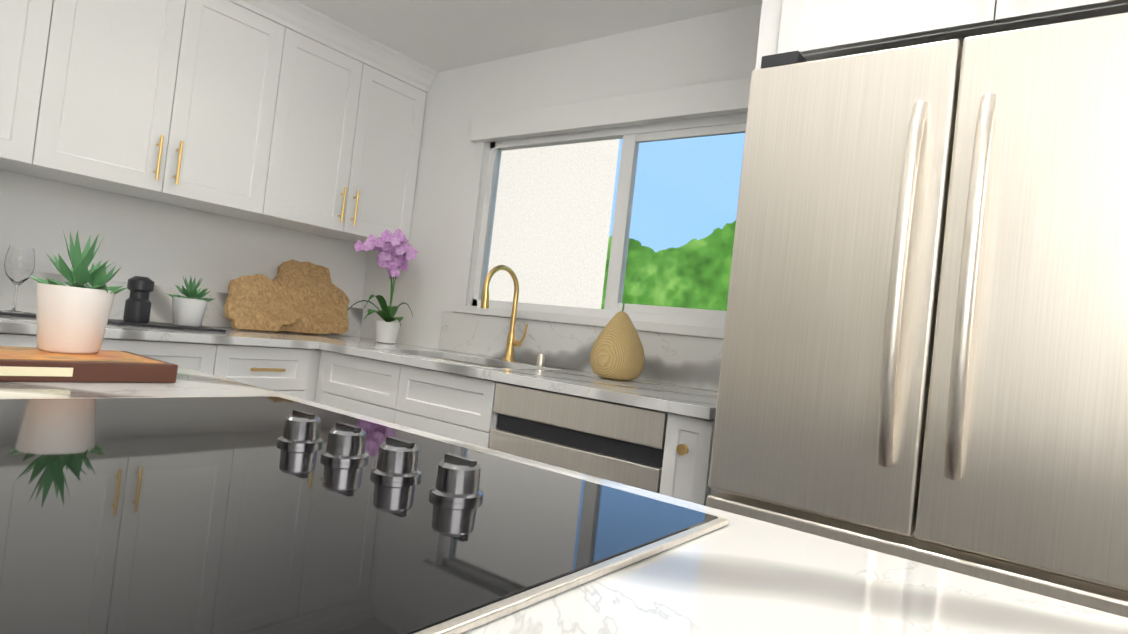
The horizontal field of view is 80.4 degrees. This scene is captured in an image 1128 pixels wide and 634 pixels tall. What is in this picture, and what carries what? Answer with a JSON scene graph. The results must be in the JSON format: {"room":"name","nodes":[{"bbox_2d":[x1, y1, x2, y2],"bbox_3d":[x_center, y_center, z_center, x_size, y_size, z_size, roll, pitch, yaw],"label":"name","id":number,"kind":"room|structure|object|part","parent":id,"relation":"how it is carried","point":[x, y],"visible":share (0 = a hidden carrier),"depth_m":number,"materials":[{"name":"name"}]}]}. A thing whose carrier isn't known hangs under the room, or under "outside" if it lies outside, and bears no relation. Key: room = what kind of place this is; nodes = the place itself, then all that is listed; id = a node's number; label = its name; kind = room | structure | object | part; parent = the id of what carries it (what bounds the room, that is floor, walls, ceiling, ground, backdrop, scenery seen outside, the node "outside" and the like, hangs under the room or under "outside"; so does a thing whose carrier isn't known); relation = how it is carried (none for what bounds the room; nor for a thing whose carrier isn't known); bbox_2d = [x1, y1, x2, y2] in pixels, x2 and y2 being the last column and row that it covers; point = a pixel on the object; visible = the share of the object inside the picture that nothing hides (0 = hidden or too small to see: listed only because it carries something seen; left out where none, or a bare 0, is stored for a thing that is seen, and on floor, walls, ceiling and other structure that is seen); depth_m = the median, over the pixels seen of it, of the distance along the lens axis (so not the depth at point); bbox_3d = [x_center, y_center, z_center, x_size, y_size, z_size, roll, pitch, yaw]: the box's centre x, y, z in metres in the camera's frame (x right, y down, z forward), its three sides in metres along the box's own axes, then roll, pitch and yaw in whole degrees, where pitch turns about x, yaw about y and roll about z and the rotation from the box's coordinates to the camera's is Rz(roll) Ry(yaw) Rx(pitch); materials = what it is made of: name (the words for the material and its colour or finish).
{"room":"kitchen","nodes":[
{"label":"kitchen","id":0,"kind":"room"},
{"bbox_2d":[0,170,367,307],"bbox_3d":[-2.236,-0.281,2.036,0.100,2.270,4.000,5,-2,37],"label":"wall","id":1,"kind":"structure","parent":0,"point":[162,244],"depth_m":2.71,"materials":[{"name":"white paint"}]},
{"bbox_2d":[0,0,59,172],"bbox_3d":[-1.997,-0.919,1.914,0.328,0.787,0.762,5,-2,37],"label":"upper cabinet","id":2,"kind":"object","parent":1,"relation":"attached to","point":[27,27],"depth_m":2.08,"materials":[{"name":"white paint"}]},
{"bbox_2d":[16,0,291,219],"bbox_3d":[-1.543,-0.854,2.523,0.328,0.787,0.762,5,-2,37],"label":"upper cabinet","id":3,"kind":"object","parent":1,"relation":"attached to","point":[172,102],"depth_m":2.42,"materials":[{"name":"white paint"}]},
{"bbox_2d":[0,268,363,336],"bbox_3d":[-2.203,-0.131,1.995,0.020,0.150,3.796,5,-2,37],"label":"backsplash","id":4,"kind":"structure","parent":1,"relation":"attached to","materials":[{"name":"stone"}]},
{"bbox_2d":[248,24,429,243],"bbox_3d":[-1.088,-0.790,3.131,0.328,0.787,0.764,5,-2,37],"label":"upper cabinet","id":5,"kind":"object","parent":1,"relation":"attached to","point":[296,115],"depth_m":3.00,"materials":[{"name":"white paint"}]},
{"bbox_3d":[-1.785,-1.330,1.811,0.070,0.094,3.796,5,-2,37],"label":"crown","id":6,"kind":"part","parent":5,"relation":"part of","materials":[{"name":"white paint"}]},
{"bbox_2d":[172,296,208,326],"bbox_3d":[-1.423,-0.018,2.528,0.120,0.105,0.120,5,-2,37],"label":"pot","id":7,"kind":"object","parent":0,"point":[187,311],"depth_m":2.49,"materials":[{"name":"white ceramic"}]},
{"bbox_2d":[297,0,761,71],"bbox_3d":[-0.238,-1.273,0.648,4.800,0.080,4.000,5,-2,37],"label":"ceiling","id":8,"kind":"structure","parent":0,"point":[441,35],"depth_m":2.70,"materials":[{"name":"white paint"}]},
{"bbox_2d":[360,3,761,348],"bbox_3d":[0.795,0.060,2.178,4.600,2.270,0.100,5,-2,37],"label":"wall","id":9,"kind":"structure","parent":0,"point":[718,46],"depth_m":3.08,"materials":[{"name":"white paint"}]},
{"bbox_2d":[438,311,722,402],"bbox_3d":[0.087,0.123,2.623,1.653,0.180,0.020,5,-2,37],"label":"backsplash","id":10,"kind":"structure","parent":9,"relation":"attached to","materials":[{"name":"stone"}]},
{"bbox_2d":[452,76,750,338],"bbox_3d":[0.188,-0.409,2.638,1.570,0.900,0.120,5,-2,37],"label":"window unit","id":11,"kind":"structure","parent":9,"relation":"in","point":[634,120],"depth_m":2.64,"materials":[{"name":"white plastic"}]},
{"bbox_3d":[-0.496,1.052,0.594,4.800,0.060,4.000,5,-2,37],"label":"floor","id":12,"kind":"structure","parent":0,"visible":0},
{"bbox_2d":[0,336,3,345],"bbox_3d":[-2.070,0.428,1.743,0.618,0.884,0.700,5,-2,37],"label":"base cabinet","id":13,"kind":"object","parent":12,"relation":"on","point":[1,337],"depth_m":1.85,"materials":[{"name":"paint"}]},
{"bbox_2d":[4,336,223,376],"bbox_3d":[-1.683,0.484,2.262,0.618,0.884,0.600,5,-2,37],"label":"base cabinet","id":14,"kind":"object","parent":12,"relation":"on","point":[205,358],"depth_m":2.21,"materials":[{"name":"paint"}]},
{"bbox_2d":[220,344,315,400],"bbox_3d":[-1.396,0.525,2.646,0.618,0.884,0.363,5,-2,37],"label":"base cabinet","id":15,"kind":"object","parent":12,"relation":"on","point":[287,363],"depth_m":2.50,"materials":[{"name":"paint"}]},
{"bbox_2d":[0,308,434,351],"bbox_3d":[-1.965,-0.018,1.806,0.643,0.030,3.796,5,-2,37],"label":"countertop","id":16,"kind":"structure","parent":15,"relation":"on","point":[9,325],"depth_m":2.33,"materials":[{"name":"white stone"}]},
{"bbox_2d":[0,245,35,317],"bbox_3d":[-1.884,-0.131,2.071,0.160,0.224,0.420,5,-2,37],"label":"wine glass","id":17,"kind":"object","parent":16,"relation":"on","point":[19,265],"visible":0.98,"depth_m":2.17,"materials":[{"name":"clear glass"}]},
{"bbox_2d":[108,276,225,331],"bbox_3d":[-1.467,-0.051,2.465,0.200,0.174,0.360,5,-2,37],"label":"tray","id":18,"kind":"object","parent":16,"relation":"on","point":[137,309],"visible":0.94,"depth_m":2.37,"materials":[{"name":"grey plastic"}]},
{"bbox_2d":[166,277,213,326],"bbox_3d":[-1.418,-0.061,2.529,0.162,0.191,0.170,5,-2,37],"label":"potted plant","id":19,"kind":"object","parent":18,"relation":"on","point":[188,311],"visible":1,"depth_m":2.49,"materials":[{"name":"white ceramic"}]},
{"bbox_2d":[224,274,301,331],"bbox_3d":[-1.318,-0.062,2.941,0.079,0.250,0.359,5,-2,33],"label":"board","id":20,"kind":"object","parent":16,"relation":"on","point":[258,302],"visible":1,"depth_m":2.90,"materials":[{"name":"brown wood"}]},
{"bbox_2d":[272,259,349,334],"bbox_3d":[-1.229,-0.094,3.179,0.099,0.344,0.468,5,-2,37],"label":"board","id":21,"kind":"object","parent":16,"relation":"on","point":[321,300],"visible":0.65,"depth_m":3.20,"materials":[{"name":"brown wood"}]},
{"bbox_2d":[347,229,417,343],"bbox_3d":[-0.826,-0.147,3.086,0.268,0.537,0.267,5,-2,37],"label":"orchid","id":22,"kind":"object","parent":16,"relation":"on","point":[395,254],"visible":1,"depth_m":3.09,"materials":[{"name":"purple plant"}]},
{"bbox_3d":[-0.832,0.073,3.136,0.124,0.100,0.124,5,-2,37],"label":"pot","id":23,"kind":"part","parent":22,"relation":"part of","materials":[{"name":"white ceramic"}]},
{"bbox_2d":[312,352,320,401],"bbox_3d":[-1.091,0.568,3.054,0.618,0.884,0.660,5,-2,37],"label":"base cabinet","id":24,"kind":"object","parent":12,"relation":"on","point":[315,371],"depth_m":2.66,"materials":[{"name":"paint"}]},
{"bbox_2d":[323,403,496,447],"bbox_3d":[-0.475,0.749,2.602,0.967,0.640,0.618,5,-2,37],"label":"base cabinet","id":25,"kind":"object","parent":12,"relation":"on","point":[465,426],"depth_m":2.23,"materials":[{"name":"paint"}]},
{"bbox_2d":[463,367,717,422],"bbox_3d":[0.213,0.232,2.127,0.840,0.030,0.643,5,-2,37],"label":"countertop","id":26,"kind":"structure","parent":25,"relation":"on","point":[672,398],"depth_m":1.95,"materials":[{"name":"white stone"}]},
{"bbox_2d":[481,265,527,360],"bbox_3d":[-0.236,-0.016,2.694,0.109,0.387,0.222,5,-2,37],"label":"faucet","id":27,"kind":"object","parent":26,"relation":"on","point":[511,344],"visible":1,"depth_m":2.75,"materials":[{"name":"gold metal"}]},
{"bbox_2d":[536,354,545,365],"bbox_3d":[-0.092,0.171,2.672,0.034,0.047,0.034,5,-2,37],"label":"soap dispenser","id":28,"kind":"object","parent":26,"relation":"on","point":[540,359],"visible":1,"depth_m":2.66,"materials":[{"name":"silver metal"}]},
{"bbox_2d":[590,303,644,380],"bbox_3d":[0.192,0.084,2.313,0.190,0.266,0.190,5,-2,37],"label":"vase","id":29,"kind":"object","parent":26,"relation":"on","point":[617,352],"visible":1,"depth_m":2.25,"materials":[{"name":"wood"}]},
{"bbox_3d":[0.206,-0.033,2.321,0.010,0.030,0.016,5,-2,37],"label":"stem","id":30,"kind":"part","parent":29,"relation":"part of","materials":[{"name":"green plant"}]},
{"bbox_2d":[0,366,1127,633],"bbox_3d":[-0.393,0.570,0.459,1.765,0.914,0.795,5,-2,37],"label":"kitchen island","id":31,"kind":"object","parent":12,"relation":"on","point":[740,574],"visible":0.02,"depth_m":0.42,"materials":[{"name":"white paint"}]},
{"bbox_2d":[0,346,177,382],"bbox_3d":[-0.745,0.068,0.975,0.201,0.029,0.256,5,-2,37],"label":"cutting board","id":32,"kind":"object","parent":31,"relation":"on","point":[26,364],"visible":0.98,"depth_m":0.94,"materials":[{"name":"brown wood"}]},
{"bbox_2d":[29,230,126,353],"bbox_3d":[-0.748,-0.039,1.024,0.118,0.186,0.125,5,-2,37],"label":"potted plant","id":33,"kind":"object","parent":32,"relation":"on","point":[72,318],"visible":1,"depth_m":1.00,"materials":[{"name":"white ceramic"}]},
{"bbox_3d":[-0.753,0.003,1.023,0.100,0.100,0.100,5,-2,37],"label":"pot","id":34,"kind":"part","parent":33,"relation":"part of","materials":[{"name":"white ceramic"}]},
{"bbox_2d":[0,396,728,633],"bbox_3d":[-0.279,0.107,0.569,0.695,0.036,0.472,5,-2,37],"label":"cooktop","id":35,"kind":"object","parent":31,"relation":"in","point":[216,515],"visible":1,"depth_m":0.42,"materials":[{"name":"black glass"}]},
{"bbox_2d":[489,382,667,492],"bbox_3d":[0.152,0.686,2.120,0.594,0.881,0.592,5,-2,37],"label":"dishwasher","id":36,"kind":"object","parent":12,"relation":"on","point":[618,443],"visible":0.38,"depth_m":1.87,"materials":[{"name":"silver metal"}]},
{"bbox_2d":[706,12,1127,617],"bbox_3d":[0.868,0.332,1.464,0.875,1.712,0.807,5,-2,37],"label":"refrigerator","id":37,"kind":"object","parent":12,"relation":"on","point":[924,354],"visible":0.81,"depth_m":1.22,"materials":[{"name":"silver metal"}]},
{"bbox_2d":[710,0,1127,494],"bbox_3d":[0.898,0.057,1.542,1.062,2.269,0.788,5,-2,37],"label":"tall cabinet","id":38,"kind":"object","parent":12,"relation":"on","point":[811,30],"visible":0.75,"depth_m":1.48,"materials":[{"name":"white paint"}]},
{"label":"outside","id":39,"kind":"structure","parent":0,"visible":0},
{"bbox_2d":[601,133,744,310],"bbox_3d":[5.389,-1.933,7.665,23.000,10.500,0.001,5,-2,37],"label":"trees","id":40,"kind":"object","parent":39,"point":[650,248],"depth_m":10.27,"materials":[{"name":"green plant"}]},
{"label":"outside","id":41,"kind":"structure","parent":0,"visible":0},
{"bbox_2d":[488,139,619,308],"bbox_3d":[-0.534,-0.897,4.839,2.140,5.000,0.001,5,-2,37],"label":"stucco","id":42,"kind":"structure","parent":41,"point":[601,223],"depth_m":4.45,"materials":[{"name":"white paint"}]}
]}

